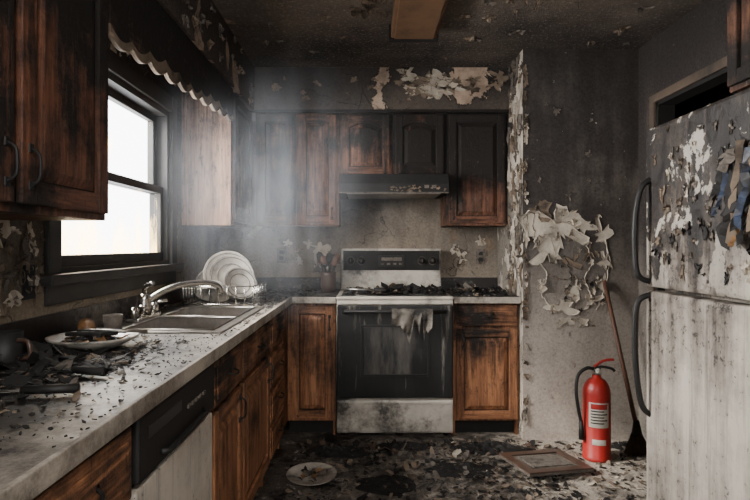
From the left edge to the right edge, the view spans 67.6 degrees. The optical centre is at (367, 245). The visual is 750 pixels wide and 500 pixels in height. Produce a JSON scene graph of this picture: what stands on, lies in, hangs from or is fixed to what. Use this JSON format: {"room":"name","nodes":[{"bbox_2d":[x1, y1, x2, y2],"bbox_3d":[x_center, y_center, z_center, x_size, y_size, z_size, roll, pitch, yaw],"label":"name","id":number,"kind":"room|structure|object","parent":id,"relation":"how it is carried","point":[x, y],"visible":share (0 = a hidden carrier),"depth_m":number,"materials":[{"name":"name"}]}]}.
{"room":"fire-damaged room","nodes":[
{"label":"fire-damaged room","id":0,"kind":"room"},
{"bbox_2d":[0,38,219,323],"bbox_3d":[-1.180,-0.010,1.440,0.100,2.500,5.680,0,0,0],"label":"wall","id":1,"kind":"structure","parent":0,"point":[196,245],"depth_m":2.78,"materials":[{"name":"grey paint"}]},
{"bbox_2d":[0,220,45,315],"bbox_3d":[-1.116,0.070,1.454,0.023,0.371,0.974,0,0,0],"label":"peeling paint","id":2,"kind":"object","parent":1,"relation":"attached to","point":[30,252],"visible":1,"depth_m":1.80,"materials":[{"name":"peeling paint"},{"name":"wallpaper"}]},
{"bbox_2d":[21,264,35,300],"bbox_3d":[-1.120,0.120,1.860,0.020,0.116,0.072,0,0,0],"label":"light switch","id":3,"kind":"object","parent":1,"relation":"attached to","point":[27,286],"visible":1,"depth_m":1.85,"materials":[{"name":"black plastic"}]},
{"bbox_2d":[0,0,107,220],"bbox_3d":[-0.955,-0.514,1.060,0.346,0.868,1.420,0,0,0],"label":"upper cabinet","id":4,"kind":"object","parent":1,"relation":"attached to","point":[54,53],"visible":1,"depth_m":1.45,"materials":[{"name":"brown wood"}]},
{"bbox_2d":[40,48,183,305],"bbox_3d":[-1.155,-0.320,2.605,0.150,1.060,1.370,0,0,0],"label":"window","id":5,"kind":"structure","parent":1,"relation":"in","point":[60,286],"depth_m":2.71,"materials":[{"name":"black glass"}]},
{"bbox_2d":[108,0,233,120],"bbox_3d":[-0.820,-0.798,2.580,0.021,0.300,1.614,0,0,0],"label":"window valance","id":6,"kind":"object","parent":1,"relation":"attached to","point":[143,28],"visible":1,"depth_m":2.27,"materials":[{"name":"black fabric"}]},
{"bbox_2d":[182,92,251,227],"bbox_3d":[-0.969,-0.536,3.669,0.318,0.823,0.562,0,0,0],"label":"upper cabinet","id":7,"kind":"object","parent":1,"relation":"attached to","point":[216,151],"visible":0.88,"depth_m":3.39,"materials":[{"name":"brown wood"}]},
{"bbox_2d":[157,0,508,121],"bbox_3d":[-0.063,-1.109,1.440,2.134,0.338,5.680,0,0,0],"label":"soffit","id":8,"kind":"structure","parent":1,"relation":"attached to","point":[296,90],"depth_m":3.95,"materials":[{"name":"grey paint"}]},
{"bbox_2d":[220,122,497,285],"bbox_3d":[-0.120,-0.010,4.330,2.220,2.500,0.100,0,0,0],"label":"wall","id":9,"kind":"structure","parent":0,"point":[365,223],"depth_m":4.28,"materials":[{"name":"grey paint"}]},
{"bbox_2d":[256,113,299,226],"bbox_3d":[-0.652,-0.542,4.114,0.285,0.795,0.328,0,0,0],"label":"upper cabinet","id":10,"kind":"object","parent":9,"relation":"attached to","point":[275,132],"visible":0.96,"depth_m":3.95,"materials":[{"name":"brown wood"}]},
{"bbox_2d":[277,248,285,262],"bbox_3d":[-0.660,0.070,4.276,0.072,0.116,0.009,0,0,0],"label":"wall outlet","id":11,"kind":"object","parent":9,"relation":"attached to","point":[281,256],"visible":1,"depth_m":4.27,"materials":[{"name":"grey plastic"}]},
{"bbox_2d":[296,113,340,226],"bbox_3d":[-0.356,-0.542,4.100,0.303,0.795,0.356,0,0,0],"label":"upper cabinet","id":12,"kind":"object","parent":9,"relation":"attached to","point":[318,197],"visible":0.98,"depth_m":3.95,"materials":[{"name":"brown wood"}]},
{"bbox_2d":[339,113,391,173],"bbox_3d":[-0.015,-0.718,4.100,0.375,0.445,0.356,0,0,0],"label":"upper cabinet","id":13,"kind":"object","parent":9,"relation":"attached to","point":[365,139],"visible":0.91,"depth_m":3.95,"materials":[{"name":"brown wood"}]},
{"bbox_2d":[279,229,495,272],"bbox_3d":[0.147,0.038,4.267,1.651,0.338,0.021,0,0,0],"label":"peeling paint","id":14,"kind":"object","parent":9,"relation":"attached to","point":[292,254],"visible":0.84,"depth_m":4.28,"materials":[{"name":"grey paint"}]},
{"bbox_2d":[339,174,449,198],"bbox_3d":[0.175,-0.421,4.015,0.746,0.138,0.510,0,0,0],"label":"range hood","id":15,"kind":"object","parent":9,"relation":"attached to","point":[351,186],"visible":1,"depth_m":3.78,"materials":[{"name":"black metal"}]},
{"bbox_2d":[392,113,445,173],"bbox_3d":[0.363,-0.718,4.100,0.378,0.445,0.356,0,0,0],"label":"upper cabinet","id":16,"kind":"object","parent":9,"relation":"attached to","point":[418,139],"visible":0.91,"depth_m":3.95,"materials":[{"name":"brown wood"}]},
{"bbox_2d":[441,113,506,226],"bbox_3d":[0.770,-0.542,4.100,0.432,0.795,0.356,0,0,0],"label":"upper cabinet","id":17,"kind":"object","parent":9,"relation":"attached to","point":[476,143],"visible":1,"depth_m":3.95,"materials":[{"name":"brown wood"}]},
{"bbox_2d":[476,249,484,263],"bbox_3d":[0.860,0.080,4.276,0.072,0.116,0.009,0,0,0],"label":"wall outlet","id":18,"kind":"object","parent":9,"relation":"attached to","point":[479,257],"visible":1,"depth_m":4.27,"materials":[{"name":"grey plastic"}]},
{"bbox_2d":[253,420,646,499],"bbox_3d":[0.950,1.290,2.050,4.360,0.100,7.100,0,0,0],"label":"floor","id":19,"kind":"structure","parent":0,"point":[274,479],"depth_m":3.07,"materials":[{"name":"grey tile"}]},
{"bbox_2d":[33,427,130,499],"bbox_3d":[-0.797,0.805,0.708,0.645,0.870,1.015,0,0,0],"label":"base cabinet","id":20,"kind":"object","parent":19,"relation":"on","point":[105,474],"visible":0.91,"depth_m":1.06,"materials":[{"name":"brown wood"}]},
{"bbox_2d":[0,287,291,499],"bbox_3d":[-0.808,0.305,1.885,0.640,0.130,3.470,0,0,0],"label":"countertop","id":21,"kind":"structure","parent":20,"relation":"on","point":[29,464],"depth_m":1.24,"materials":[{"name":"laminate"}]},
{"bbox_2d":[0,400,3,411],"bbox_3d":[-0.799,0.315,1.077,0.166,0.021,0.024,0,0,-17],"label":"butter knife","id":22,"kind":"object","parent":21,"relation":"on","point":[1,401],"visible":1,"depth_m":1.10,"materials":[{"name":"metal"}]},
{"bbox_2d":[0,330,32,363],"bbox_3d":[-0.964,0.281,1.520,0.131,0.095,0.088,0,0,0],"label":"coffee mug","id":23,"kind":"object","parent":21,"relation":"on","point":[12,342],"visible":0.84,"depth_m":1.50,"materials":[{"name":"black ceramic"}]},
{"bbox_2d":[0,383,80,393],"bbox_3d":[-0.769,0.315,1.216,0.264,0.021,0.024,0,0,-10],"label":"kitchen knife","id":24,"kind":"object","parent":21,"relation":"on","point":[70,387],"visible":0.92,"depth_m":1.22,"materials":[{"name":"black plastic"}]},
{"bbox_2d":[43,366,106,375],"bbox_3d":[-0.761,0.315,1.427,0.210,0.021,0.024,0,0,15],"label":"spatula","id":25,"kind":"object","parent":21,"relation":"on","point":[98,371],"visible":0.86,"depth_m":1.41,"materials":[{"name":"black plastic"}]},
{"bbox_2d":[77,318,95,329],"bbox_3d":[-1.016,0.297,2.023,0.060,0.060,0.176,0,0,-29],"label":"dish soap bottle","id":26,"kind":"object","parent":21,"relation":"on","point":[84,323],"visible":0.48,"depth_m":2.00,"materials":[{"name":"orange plastic"}]},
{"bbox_2d":[45,328,147,351],"bbox_3d":[-0.880,0.296,1.800,0.275,0.065,0.275,0,0,32],"label":"serving plate","id":27,"kind":"object","parent":21,"relation":"on","point":[81,340],"visible":0.98,"depth_m":1.76,"materials":[{"name":"ceramic"}]},
{"bbox_2d":[103,314,122,328],"bbox_3d":[-0.940,0.291,2.065,0.070,0.075,0.070,0,0,0],"label":"cup","id":28,"kind":"object","parent":21,"relation":"on","point":[114,321],"visible":0.58,"depth_m":2.04,"materials":[{"name":"grey ceramic"}]},
{"bbox_2d":[0,333,228,449],"bbox_3d":[-0.806,0.286,1.489,0.617,0.085,1.185,0,0,0],"label":"debris","id":29,"kind":"object","parent":21,"relation":"on","point":[13,376],"visible":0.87,"depth_m":1.45,"materials":[{"name":"grey wood"}]},
{"bbox_2d":[101,296,196,327],"bbox_3d":[-1.084,0.319,2.849,0.066,0.019,1.501,0,0,0],"label":"debris","id":30,"kind":"object","parent":21,"relation":"on","point":[168,304],"visible":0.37,"depth_m":3.04,"materials":[{"name":"paint"}]},
{"bbox_2d":[126,280,222,322],"bbox_3d":[-0.914,0.237,2.565,0.218,0.174,0.467,0,0,35],"label":"kitchen faucet","id":31,"kind":"object","parent":21,"relation":"on","point":[146,309],"visible":1,"depth_m":2.49,"materials":[{"name":"silver metal"}]},
{"bbox_2d":[122,307,263,332],"bbox_3d":[-0.797,0.411,2.550,0.489,0.186,0.884,0,0,0],"label":"sink","id":32,"kind":"object","parent":21,"relation":"in","point":[173,319],"visible":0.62,"depth_m":2.53,"materials":[{"name":"metal"}]},
{"bbox_2d":[182,282,265,306],"bbox_3d":[-0.810,0.272,3.205,0.390,0.114,0.362,0,0,0],"label":"dish rack","id":33,"kind":"object","parent":21,"relation":"on","point":[262,283],"visible":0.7,"depth_m":3.07,"materials":[{"name":"silver metal"}]},
{"bbox_2d":[196,271,203,287],"bbox_3d":[-0.927,0.216,3.315,0.180,0.174,0.060,0,0,-10],"label":"dinner plate","id":34,"kind":"object","parent":33,"relation":"in","point":[200,275],"visible":0.06,"depth_m":3.31,"materials":[{"name":"white ceramic"}]},
{"bbox_2d":[195,280,228,301],"bbox_3d":[-0.860,0.253,3.101,0.184,0.131,0.167,0,0,0],"label":"mixing bowl","id":35,"kind":"object","parent":33,"relation":"in","point":[204,290],"visible":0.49,"depth_m":3.16,"materials":[{"name":"white ceramic"}]},
{"bbox_2d":[203,251,250,279],"bbox_3d":[-0.819,0.163,3.281,0.284,0.270,0.092,0,0,-19],"label":"dinner plate","id":36,"kind":"object","parent":33,"relation":"in","point":[206,270],"visible":0.22,"depth_m":3.29,"materials":[{"name":"white ceramic"}]},
{"bbox_2d":[209,255,254,297],"bbox_3d":[-0.781,0.175,3.222,0.260,0.244,0.093,0,0,-24],"label":"dinner plate","id":37,"kind":"object","parent":33,"relation":"in","point":[221,266],"visible":0.52,"depth_m":3.24,"materials":[{"name":"white ceramic"}]},
{"bbox_2d":[224,267,256,298],"bbox_3d":[-0.720,0.209,3.165,0.190,0.176,0.078,0,0,-36],"label":"dinner plate","id":38,"kind":"object","parent":33,"relation":"in","point":[238,276],"visible":0.91,"depth_m":3.18,"materials":[{"name":"white ceramic"}]},
{"bbox_2d":[225,296,287,332],"bbox_3d":[-0.559,0.321,2.853,0.116,0.016,1.498,0,0,0],"label":"debris","id":39,"kind":"object","parent":21,"relation":"on","point":[281,298],"visible":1,"depth_m":3.12,"materials":[{"name":"paint"}]},
{"bbox_2d":[129,363,213,499],"bbox_3d":[-0.789,0.807,1.525,0.622,0.865,0.606,0,0,0],"label":"dishwasher","id":40,"kind":"object","parent":19,"relation":"on","point":[171,444],"visible":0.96,"depth_m":1.48,"materials":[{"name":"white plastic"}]},
{"bbox_2d":[209,342,246,499],"bbox_3d":[-0.798,0.805,2.053,0.645,0.870,0.435,0,0,0],"label":"base cabinet","id":41,"kind":"object","parent":19,"relation":"on","point":[227,417],"visible":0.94,"depth_m":2.03,"materials":[{"name":"brown wood"}]},
{"bbox_2d":[238,321,273,499],"bbox_3d":[-0.798,0.805,2.586,0.645,0.870,0.628,0,0,0],"label":"base cabinet","id":42,"kind":"object","parent":19,"relation":"on","point":[255,382],"visible":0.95,"depth_m":2.52,"materials":[{"name":"brown wood"}]},
{"bbox_2d":[267,310,284,459],"bbox_3d":[-0.798,0.805,3.171,0.645,0.870,0.538,0,0,0],"label":"base cabinet","id":43,"kind":"object","parent":19,"relation":"on","point":[276,352],"visible":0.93,"depth_m":3.10,"materials":[{"name":"brown wood"}]},
{"bbox_2d":[283,303,335,434],"bbox_3d":[-0.378,0.805,3.856,0.332,0.870,0.828,0,0,0],"label":"base cabinet","id":44,"kind":"object","parent":19,"relation":"on","point":[309,338],"visible":0.98,"depth_m":3.64,"materials":[{"name":"brown wood"}]},
{"bbox_2d":[251,277,340,302],"bbox_3d":[-0.668,0.305,3.943,0.920,0.130,0.670,0,0,0],"label":"countertop","id":45,"kind":"structure","parent":44,"relation":"on","point":[274,283],"depth_m":4.26,"materials":[{"name":"laminate"}]},
{"bbox_2d":[254,288,319,296],"bbox_3d":[-0.655,0.319,3.912,0.618,0.020,0.592,0,0,0],"label":"debris","id":46,"kind":"object","parent":45,"relation":"on","point":[291,292],"visible":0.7,"depth_m":3.88,"materials":[{"name":"grey wood"}]},
{"bbox_2d":[316,252,340,291],"bbox_3d":[-0.283,0.184,4.020,0.173,0.288,0.114,0,0,0],"label":"utensil crock","id":47,"kind":"object","parent":45,"relation":"on","point":[328,278],"visible":1,"depth_m":3.98,"materials":[{"name":"brown ceramic"}]},
{"bbox_2d":[286,462,336,485],"bbox_3d":[-0.300,1.215,2.979,0.270,0.039,0.270,0,0,0],"label":"plate","id":48,"kind":"object","parent":19,"relation":"on","point":[308,473],"visible":1,"depth_m":2.98,"materials":[{"name":"grey ceramic"}]},
{"bbox_2d":[336,249,453,435],"bbox_3d":[0.173,0.630,3.892,0.756,1.220,0.717,0,0,0],"label":"stove","id":49,"kind":"object","parent":19,"relation":"on","point":[386,383],"visible":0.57,"depth_m":3.58,"materials":[{"name":"white metal"}]},
{"bbox_2d":[341,288,387,291],"bbox_3d":[-0.025,0.289,3.696,0.314,0.034,0.032,0,0,9],"label":"spatula","id":50,"kind":"object","parent":49,"relation":"on","point":[357,289],"visible":1,"depth_m":3.68,"materials":[{"name":"metal"}]},
{"bbox_2d":[344,282,445,293],"bbox_3d":[0.182,0.281,3.871,0.714,0.079,0.495,0,0,0],"label":"debris","id":51,"kind":"object","parent":49,"relation":"on","point":[393,288],"visible":0.8,"depth_m":3.77,"materials":[{"name":"paint"}]},
{"bbox_2d":[392,308,432,342],"bbox_3d":[0.280,0.506,3.536,0.260,0.226,0.050,0,0,0],"label":"dish towel","id":52,"kind":"object","parent":49,"relation":"hanging from","point":[404,317],"visible":1,"depth_m":3.53,"materials":[{"name":"fabric"}]},
{"bbox_2d":[273,436,646,499],"bbox_3d":[0.610,1.213,2.577,2.156,0.053,1.989,0,0,0],"label":"debris","id":53,"kind":"object","parent":19,"relation":"on","point":[391,485],"visible":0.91,"depth_m":3.10,"materials":[{"name":"grey wood"}]},
{"bbox_2d":[452,303,518,434],"bbox_3d":[0.771,0.805,3.940,0.430,0.870,0.660,0,0,0],"label":"base cabinet","id":54,"kind":"object","parent":19,"relation":"on","point":[485,335],"visible":0.98,"depth_m":3.64,"materials":[{"name":"brown wood"}]},
{"bbox_2d":[441,277,520,302],"bbox_3d":[0.770,0.305,3.943,0.432,0.130,0.670,0,0,0],"label":"countertop","id":55,"kind":"structure","parent":54,"relation":"on","point":[445,281],"depth_m":4.26,"materials":[{"name":"laminate"}]},
{"bbox_2d":[446,281,514,296],"bbox_3d":[0.771,0.284,3.915,0.406,0.089,0.596,0,0,0],"label":"debris","id":56,"kind":"object","parent":55,"relation":"on","point":[466,289],"visible":1,"depth_m":3.76,"materials":[{"name":"grey wood"}]},
{"bbox_2d":[499,449,593,476],"bbox_3d":[0.981,1.195,3.100,0.400,0.041,0.300,0,0,-18],"label":"picture frame","id":57,"kind":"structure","parent":19,"relation":"on","point":[533,463],"depth_m":3.07,"materials":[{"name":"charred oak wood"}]},
{"bbox_2d":[574,358,615,462],"bbox_3d":[1.320,0.948,3.255,0.206,0.584,0.160,0,0,-44],"label":"fire extinguisher","id":58,"kind":"object","parent":19,"relation":"on","point":[595,426],"visible":1,"depth_m":3.21,"materials":[{"name":"red paint"}]},
{"bbox_2d":[602,280,646,456],"bbox_3d":[1.585,0.728,3.428,0.164,1.022,0.297,0,0,-7],"label":"broom","id":59,"kind":"object","parent":19,"relation":"on","point":[636,444],"visible":0.93,"depth_m":3.36,"materials":[{"name":"brown wood"}]},
{"bbox_2d":[632,88,749,499],"bbox_3d":[1.372,0.390,1.810,0.676,1.700,0.820,0,0,0],"label":"refrigerator","id":60,"kind":"object","parent":19,"relation":"on","point":[697,411],"visible":0.8,"depth_m":1.90,"materials":[{"name":"white metal"}]},
{"bbox_2d":[708,136,749,250],"bbox_3d":[1.065,-0.155,1.606,0.046,0.351,0.278,0,0,0],"label":"paper note","id":61,"kind":"object","parent":60,"relation":"attached to","point":[732,177],"visible":1,"depth_m":1.63,"materials":[{"name":"blue paper"}]},
{"bbox_2d":[212,0,729,113],"bbox_3d":[0.950,-1.310,2.050,4.360,0.100,7.100,0,0,0],"label":"ceiling","id":62,"kind":"structure","parent":0,"point":[548,24],"depth_m":3.27,"materials":[{"name":"black paint"}]},
{"bbox_2d":[389,0,448,41],"bbox_3d":[0.260,-1.212,2.700,0.280,0.093,1.010,0,0,0],"label":"ceiling light fixture","id":63,"kind":"object","parent":62,"relation":"attached to","point":[412,20],"depth_m":2.91,"materials":[{"name":"brown wood"}]},
{"bbox_2d":[234,0,654,53],"bbox_3d":[0.458,-1.238,2.962,2.330,0.038,1.346,0,0,0],"label":"peeling paint","id":64,"kind":"object","parent":62,"relation":"attached to","point":[366,4],"visible":1,"depth_m":3.02,"materials":[{"name":"paint"},{"name":"soot"}]},
{"bbox_2d":[498,49,638,439],"bbox_3d":[1.389,-0.019,3.963,0.882,2.518,0.834,0,0,0],"label":"wall","id":65,"kind":"structure","parent":0,"point":[572,138],"depth_m":3.58,"materials":[{"name":"paint"}]},
{"bbox_2d":[639,0,735,441],"bbox_3d":[2.380,-0.010,2.100,1.300,2.500,7.000,0,0,0],"label":"wall","id":66,"kind":"structure","parent":0,"point":[697,40],"depth_m":3.29,"materials":[{"name":"grey paint"}]},
{"bbox_2d":[649,56,726,290],"bbox_3d":[1.771,0.165,2.890,0.118,2.150,1.040,0,0,0],"label":"door","id":67,"kind":"structure","parent":66,"relation":"in","point":[663,111],"depth_m":3.11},
{"bbox_2d":[727,0,749,92],"bbox_3d":[1.564,-0.929,1.700,0.328,0.658,1.000,0,0,0],"label":"upper cabinet","id":68,"kind":"object","parent":66,"relation":"attached to","point":[738,11],"visible":1,"depth_m":2.13,"materials":[{"name":"brown wood"}]}
]}

